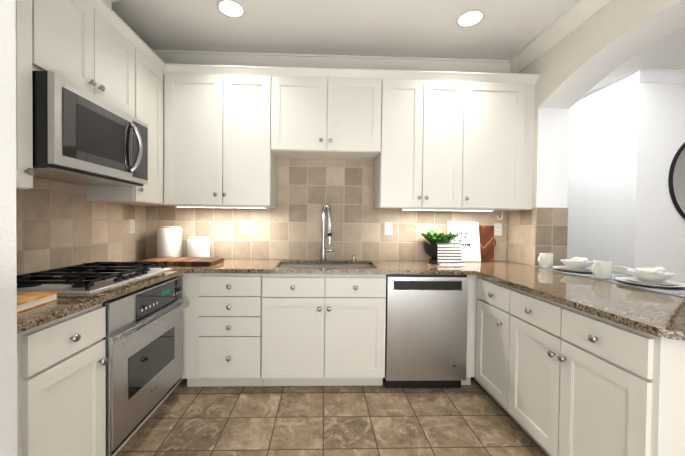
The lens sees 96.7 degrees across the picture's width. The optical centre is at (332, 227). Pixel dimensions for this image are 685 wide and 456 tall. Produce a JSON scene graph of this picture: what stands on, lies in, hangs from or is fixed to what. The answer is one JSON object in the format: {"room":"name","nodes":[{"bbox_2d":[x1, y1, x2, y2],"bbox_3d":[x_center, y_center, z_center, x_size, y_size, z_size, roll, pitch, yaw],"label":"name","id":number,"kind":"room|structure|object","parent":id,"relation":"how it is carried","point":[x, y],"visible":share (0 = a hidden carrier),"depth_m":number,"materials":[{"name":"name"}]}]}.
{"room":"kitchen","nodes":[
{"label":"kitchen","id":0,"kind":"room"},
{"bbox_2d":[0,0,16,455],"bbox_3d":[-1.598,-0.141,-0.607,1.415,2.790,2.975,1,1,-2],"label":"wall","id":1,"kind":"structure","parent":0,"point":[8,348],"depth_m":0.88,"materials":[{"name":"white paint"}]},
{"bbox_2d":[15,0,34,188],"bbox_3d":[-1.490,-0.707,1.119,0.368,1.070,0.481,1,1,-2],"label":"upper cabinet","id":2,"kind":"object","parent":1,"relation":"attached to","point":[25,172],"visible":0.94,"depth_m":1.32,"materials":[{"name":"white paint"}]},
{"bbox_2d":[115,377,548,455],"bbox_3d":[1.805,1.288,1.691,8.400,0.060,7.300,1,1,-2],"label":"floor","id":3,"kind":"structure","parent":0,"point":[474,418],"depth_m":1.91,"materials":[{"name":"tile"}]},
{"bbox_2d":[17,303,107,455],"bbox_3d":[-1.359,0.787,1.163,0.666,0.885,0.513,1,1,-2],"label":"base cabinet","id":4,"kind":"object","parent":3,"relation":"on","point":[61,385],"visible":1,"depth_m":1.20,"materials":[{"name":"white paint"}]},
{"bbox_2d":[161,274,182,401],"bbox_3d":[-1.428,0.765,2.502,0.616,0.884,0.684,1,1,-2],"label":"base cabinet","id":5,"kind":"object","parent":3,"relation":"on","point":[179,382],"depth_m":2.25,"materials":[{"name":"white paint"}]},
{"bbox_2d":[17,268,184,333],"bbox_3d":[-1.371,0.318,1.537,0.643,0.030,1.275,1,1,-2],"label":"countertop","id":6,"kind":"structure","parent":5,"relation":"on","point":[66,304],"depth_m":1.30,"materials":[{"name":"stone"}]},
{"bbox_2d":[17,292,57,312],"bbox_3d":[-1.298,0.294,1.123,0.282,0.032,0.340,1,1,-10],"label":"book","id":7,"kind":"object","parent":6,"relation":"on","point":[26,301],"visible":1,"depth_m":1.22,"materials":[{"name":"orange paper"}]},
{"bbox_2d":[17,261,171,293],"bbox_3d":[-1.409,0.269,1.785,0.540,0.058,0.760,1,1,-2],"label":"gas cooktop","id":8,"kind":"object","parent":6,"relation":"in","point":[89,278],"visible":0.96,"depth_m":1.65,"materials":[{"name":"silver metal"}]},
{"bbox_2d":[102,276,188,455],"bbox_3d":[-1.328,0.713,1.808,0.652,0.734,0.764,1,1,-2],"label":"built-in oven","id":9,"kind":"object","parent":5,"relation":"in","point":[143,338],"visible":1,"depth_m":1.66,"materials":[{"name":"silver metal"}]},
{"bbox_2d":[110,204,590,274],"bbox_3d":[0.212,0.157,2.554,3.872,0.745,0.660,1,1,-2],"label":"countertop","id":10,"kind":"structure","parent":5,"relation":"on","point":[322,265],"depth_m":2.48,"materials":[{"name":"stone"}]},
{"bbox_2d":[157,226,181,256],"bbox_3d":[-1.458,0.134,2.722,0.196,0.298,0.196,1,1,-2],"label":"canister","id":11,"kind":"object","parent":10,"relation":"on","point":[169,241],"visible":0.85,"depth_m":2.64,"materials":[{"name":"white ceramic"}]},
{"bbox_2d":[135,257,223,265],"bbox_3d":[-1.226,0.272,2.477,0.570,0.036,0.300,1,1,-2],"label":"cutting board","id":12,"kind":"object","parent":10,"relation":"on","point":[190,261],"visible":0.93,"depth_m":2.38,"materials":[{"name":"brown wood"}]},
{"bbox_2d":[187,236,209,256],"bbox_3d":[-1.204,0.182,2.731,0.190,0.208,0.190,1,1,-2],"label":"canister","id":13,"kind":"object","parent":10,"relation":"on","point":[198,246],"visible":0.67,"depth_m":2.65,"materials":[{"name":"white ceramic"}]},
{"bbox_2d":[278,264,372,267],"bbox_3d":[-0.055,0.430,2.554,0.816,0.193,0.446,1,1,-2],"label":"sink basin","id":14,"kind":"object","parent":10,"relation":"in","point":[280,265],"depth_m":2.69,"materials":[{"name":"silver metal"}]},
{"bbox_2d":[320,204,334,260],"bbox_3d":[-0.049,0.038,2.778,0.141,0.520,0.133,1,1,-2],"label":"faucet","id":15,"kind":"object","parent":10,"relation":"on","point":[323,250],"depth_m":2.79,"materials":[{"name":"silver metal"}]},
{"bbox_2d":[411,229,464,265],"bbox_3d":[0.897,0.161,2.709,0.419,0.298,0.384,1,1,-2],"label":"potted plant","id":16,"kind":"object","parent":10,"relation":"on","point":[441,249],"visible":1,"depth_m":2.60,"materials":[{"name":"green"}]},
{"bbox_2d":[447,222,480,261],"bbox_3d":[1.224,0.126,2.850,0.295,0.370,0.076,1,1,-2],"label":"picture frame","id":17,"kind":"object","parent":10,"relation":"on","point":[468,238],"visible":0.73,"depth_m":2.85,"materials":[{"name":"white paper"}]},
{"bbox_2d":[479,226,495,260],"bbox_3d":[1.445,0.145,2.903,0.224,0.335,0.031,1,1,-2],"label":"board","id":18,"kind":"object","parent":10,"relation":"on","point":[486,237],"visible":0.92,"depth_m":2.90,"materials":[{"name":"brown wood"}]},
{"bbox_2d":[183,273,262,386],"bbox_3d":[-0.831,0.771,2.536,0.576,0.885,0.658,1,1,-2],"label":"base cabinet","id":19,"kind":"object","parent":3,"relation":"on","point":[222,329],"visible":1,"depth_m":2.24,"materials":[{"name":"white paint"}]},
{"bbox_2d":[261,274,385,385],"bbox_3d":[-0.077,0.780,2.561,0.926,0.885,0.658,1,1,-2],"label":"base cabinet","id":20,"kind":"object","parent":3,"relation":"on","point":[323,329],"visible":1,"depth_m":2.27,"materials":[{"name":"white paint"}]},
{"bbox_2d":[385,274,467,387],"bbox_3d":[0.697,0.791,2.597,0.607,0.880,0.633,1,1,-2],"label":"dishwasher","id":21,"kind":"object","parent":3,"relation":"on","point":[426,334],"visible":0.96,"depth_m":2.29,"materials":[{"name":"silver metal"}]},
{"bbox_2d":[461,275,476,384],"bbox_3d":[1.043,0.792,2.623,0.081,0.885,0.608,1,1,-2],"label":"base cabinet","id":22,"kind":"object","parent":3,"relation":"on","point":[471,328],"visible":0.14,"depth_m":2.32,"materials":[{"name":"white paint"}]},
{"bbox_2d":[473,276,521,426],"bbox_3d":[1.373,0.799,2.418,0.662,0.885,1.039,1,1,-2],"label":"base cabinet","id":23,"kind":"object","parent":3,"relation":"on","point":[491,378],"visible":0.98,"depth_m":2.06,"materials":[{"name":"white paint"}]},
{"bbox_2d":[477,268,684,341],"bbox_3d":[1.631,0.351,1.627,1.093,0.030,1.290,1,1,-2],"label":"countertop","id":24,"kind":"structure","parent":23,"relation":"on","point":[658,314],"depth_m":1.48,"materials":[{"name":"stone"}]},
{"bbox_2d":[534,253,630,276],"bbox_3d":[1.839,0.269,2.309,0.358,0.117,0.490,1,1,-2],"label":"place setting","id":25,"kind":"object","parent":24,"relation":"on","point":[578,266],"visible":0.96,"depth_m":2.27,"materials":[{"name":"white ceramic"}]},
{"bbox_2d":[538,253,552,267],"bbox_3d":[1.716,0.263,2.475,0.124,0.112,0.092,1,1,-2],"label":"mug","id":26,"kind":"object","parent":25,"relation":"on","point":[545,260],"depth_m":2.44,"materials":[{"name":"white ceramic"}]},
{"bbox_2d":[587,260,684,293],"bbox_3d":[1.854,0.277,1.799,0.362,0.117,0.490,1,1,-2],"label":"place setting","id":27,"kind":"object","parent":24,"relation":"on","point":[655,279],"visible":1,"depth_m":1.75,"materials":[{"name":"white ceramic"}]},
{"bbox_2d":[592,260,611,278],"bbox_3d":[1.729,0.271,1.973,0.124,0.112,0.092,1,1,-2],"label":"mug","id":28,"kind":"object","parent":27,"relation":"on","point":[600,269],"depth_m":1.94,"materials":[{"name":"white ceramic"}]},
{"bbox_2d":[508,288,684,455],"bbox_3d":[1.403,0.814,1.486,0.662,0.885,0.822,1,1,-2],"label":"base cabinet","id":29,"kind":"object","parent":3,"relation":"on","point":[581,383],"visible":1,"depth_m":1.32,"materials":[{"name":"white paint"}]},
{"bbox_2d":[612,265,631,273],"bbox_3d":[2.505,0.781,2.477,0.440,0.945,0.440,1,1,-2],"label":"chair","id":30,"kind":"object","parent":3,"relation":"on","point":[622,269],"visible":0.08,"depth_m":2.43,"materials":[{"name":"white"}]},
{"bbox_2d":[112,0,684,94],"bbox_3d":[1.838,-1.562,1.647,8.400,0.060,7.300,1,1,-2],"label":"ceiling","id":31,"kind":"structure","parent":0,"point":[505,29],"depth_m":2.39,"materials":[{"name":"white paint"}]},
{"bbox_2d":[216,0,245,17],"bbox_3d":[-0.727,-1.565,2.174,0.200,0.007,0.200,1,1,-2],"label":"recessed light","id":32,"kind":"object","parent":31,"relation":"in","point":[232,8],"visible":1,"depth_m":2.17,"materials":[{"name":"white plastic"}]},
{"bbox_2d":[152,0,612,72],"bbox_3d":[0.037,-1.495,1.624,3.440,0.115,2.470,1,1,-2],"label":"crown molding","id":33,"kind":"structure","parent":31,"relation":"attached to","point":[572,17],"depth_m":2.77,"materials":[{"name":"white paint"}]},
{"bbox_2d":[456,9,484,27],"bbox_3d":[1.014,-1.546,2.251,0.200,0.007,0.200,1,1,-2],"label":"recessed light","id":34,"kind":"object","parent":31,"relation":"in","point":[470,18],"visible":1,"depth_m":2.25,"materials":[{"name":"white plastic"}]},
{"bbox_2d":[570,68,684,112],"bbox_3d":[4.437,-1.491,4.186,3.036,0.100,2.398,1,1,-2],"label":"crown molding","id":35,"kind":"structure","parent":31,"relation":"attached to","point":[640,75],"depth_m":3.03,"materials":[{"name":"white paint"}]},
{"bbox_2d":[567,87,628,267],"bbox_3d":[3.022,-0.163,4.246,0.100,2.790,2.227,1,1,-2],"label":"wall","id":36,"kind":"structure","parent":0,"point":[597,165],"depth_m":3.44,"materials":[{"name":"white paint"}]},
{"bbox_2d":[518,0,684,207],"bbox_3d":[1.875,-0.137,1.706,0.270,2.790,2.470,1,1,-2],"label":"wall","id":37,"kind":"structure","parent":0,"point":[572,68],"depth_m":2.25,"materials":[{"name":"white paint"}]},
{"bbox_2d":[508,207,536,265],"bbox_3d":[1.699,0.073,2.746,0.008,0.497,0.370,1,1,-2],"label":"backsplash","id":38,"kind":"structure","parent":37,"relation":"attached to","point":[522,239],"depth_m":2.72,"materials":[{"name":"beige tile"}]},
{"bbox_2d":[536,208,567,265],"bbox_3d":[1.844,0.078,2.570,0.270,0.497,0.008,1,1,-2],"label":"backsplash","id":39,"kind":"structure","parent":37,"relation":"attached to","point":[551,229],"depth_m":2.56,"materials":[{"name":"beige tile"}]},
{"bbox_2d":[624,82,684,282],"bbox_3d":[4.492,-0.129,3.130,2.966,2.790,0.100,1,1,-2],"label":"wall","id":40,"kind":"structure","parent":0,"point":[654,228],"depth_m":3.04,"materials":[{"name":"white paint"}]},
{"bbox_2d":[668,142,684,218],"bbox_3d":[3.869,-0.476,3.041,1.052,1.052,0.022,1,1,-2],"label":"round mirror","id":41,"kind":"object","parent":40,"relation":"attached to","point":[676,181],"visible":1,"depth_m":3.02,"materials":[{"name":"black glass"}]},
{"bbox_3d":[0.064,-0.177,2.932,3.810,2.790,0.100,1,1,-2],"label":"wall","id":42,"kind":"structure","parent":0,"visible":0},
{"bbox_2d":[86,0,113,25],"bbox_3d":[-1.553,-1.411,1.428,0.248,0.265,1.123,1,1,-2],"label":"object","id":43,"kind":"structure","parent":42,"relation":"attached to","point":[103,8],"depth_m":1.79,"materials":[{"name":"white paint"}]},
{"bbox_2d":[162,73,276,207],"bbox_3d":[-0.962,-0.725,2.648,0.884,1.070,0.378,1,1,-2],"label":"upper cabinet","id":44,"kind":"object","parent":42,"relation":"attached to","point":[217,151],"visible":0.94,"depth_m":2.50,"materials":[{"name":"white paint"}]},
{"bbox_2d":[175,205,266,207],"bbox_3d":[-0.934,-0.178,2.557,0.750,0.016,0.045,1,1,-2],"label":"under-cabinet light","id":45,"kind":"object","parent":44,"relation":"attached to","point":[204,206],"visible":0.96,"depth_m":2.54,"materials":[{"name":"white plastic"}]},
{"bbox_2d":[271,76,381,159],"bbox_3d":[-0.059,-0.946,2.674,0.914,0.608,0.378,1,1,-2],"label":"upper cabinet","id":46,"kind":"object","parent":42,"relation":"attached to","point":[326,118],"visible":1,"depth_m":2.52,"materials":[{"name":"white paint"}]},
{"bbox_2d":[146,159,508,260],"bbox_3d":[-0.018,-0.206,2.874,3.439,1.012,0.008,1,1,-2],"label":"backsplash","id":47,"kind":"structure","parent":42,"relation":"attached to","point":[289,226],"depth_m":2.87,"materials":[{"name":"beige tile"}]},
{"bbox_2d":[240,221,253,233],"bbox_3d":[-0.805,-0.009,2.843,0.125,0.120,0.008,1,1,-2],"label":"electrical outlet plate","id":48,"kind":"object","parent":47,"relation":"attached to","point":[246,227],"visible":1,"depth_m":2.84,"materials":[{"name":"white plastic"}]},
{"bbox_2d":[385,222,392,234],"bbox_3d":[0.527,0.006,2.887,0.073,0.118,0.008,1,1,-2],"label":"electrical outlet plate","id":49,"kind":"object","parent":47,"relation":"attached to","point":[388,228],"visible":1,"depth_m":2.88,"materials":[{"name":"white plastic"}]},
{"bbox_2d":[494,223,501,235],"bbox_3d":[1.585,0.014,2.922,0.073,0.118,0.008,1,1,-2],"label":"electrical outlet plate","id":50,"kind":"object","parent":47,"relation":"attached to","point":[497,229],"visible":0.98,"depth_m":2.92,"materials":[{"name":"white plastic"}]},
{"bbox_2d":[374,79,473,209],"bbox_3d":[0.777,-0.706,2.721,0.761,1.070,0.348,1,1,-2],"label":"upper cabinet","id":51,"kind":"object","parent":42,"relation":"attached to","point":[455,145],"depth_m":2.55,"materials":[{"name":"white paint"}]},
{"bbox_2d":[401,208,493,210],"bbox_3d":[0.985,-0.157,2.620,0.790,0.016,0.045,1,1,-2],"label":"under-cabinet light","id":52,"kind":"object","parent":51,"relation":"attached to","point":[432,209],"visible":0.96,"depth_m":2.60,"materials":[{"name":"white plastic"}]},
{"bbox_2d":[474,82,534,210],"bbox_3d":[1.363,-0.699,2.740,0.694,1.070,0.348,1,1,-2],"label":"upper cabinet","id":53,"kind":"object","parent":42,"relation":"attached to","point":[504,113],"depth_m":2.58,"materials":[{"name":"white paint"}]},
{"bbox_3d":[-1.756,-0.181,1.849,0.100,2.790,1.945,1,1,-2],"label":"wall","id":54,"kind":"structure","parent":0,"visible":0},
{"bbox_2d":[16,177,145,276],"bbox_3d":[-1.704,-0.002,1.850,0.008,0.597,1.936,1,1,-2],"label":"backsplash","id":55,"kind":"structure","parent":54,"relation":"attached to","point":[59,224],"depth_m":1.97,"materials":[{"name":"beige tile"}]},
{"bbox_2d":[129,219,134,232],"bbox_3d":[-1.720,-0.013,2.606,0.008,0.118,0.073,1,1,-2],"label":"switch plate","id":56,"kind":"object","parent":55,"relation":"attached to","point":[131,226],"visible":1,"depth_m":2.60,"materials":[{"name":"white plastic"}]},
{"bbox_2d":[32,0,134,116],"bbox_3d":[-1.507,-0.985,1.730,0.368,0.533,0.745,1,1,-2],"label":"upper cabinet","id":57,"kind":"object","parent":54,"relation":"attached to","point":[86,45],"visible":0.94,"depth_m":1.66,"materials":[{"name":"white paint"}]},
{"bbox_2d":[32,71,147,185],"bbox_3d":[-1.450,-0.498,1.739,0.477,0.432,0.741,1,1,-2],"label":"microwave","id":58,"kind":"object","parent":57,"relation":"attached to","point":[82,136],"visible":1,"depth_m":1.56,"materials":[{"name":"silver metal"}]},
{"bbox_2d":[87,48,174,206],"bbox_3d":[-1.534,-0.728,2.463,0.368,1.070,0.711,1,1,-2],"label":"upper cabinet","id":59,"kind":"object","parent":54,"relation":"attached to","point":[148,92],"visible":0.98,"depth_m":2.29,"materials":[{"name":"white paint"}]}
]}

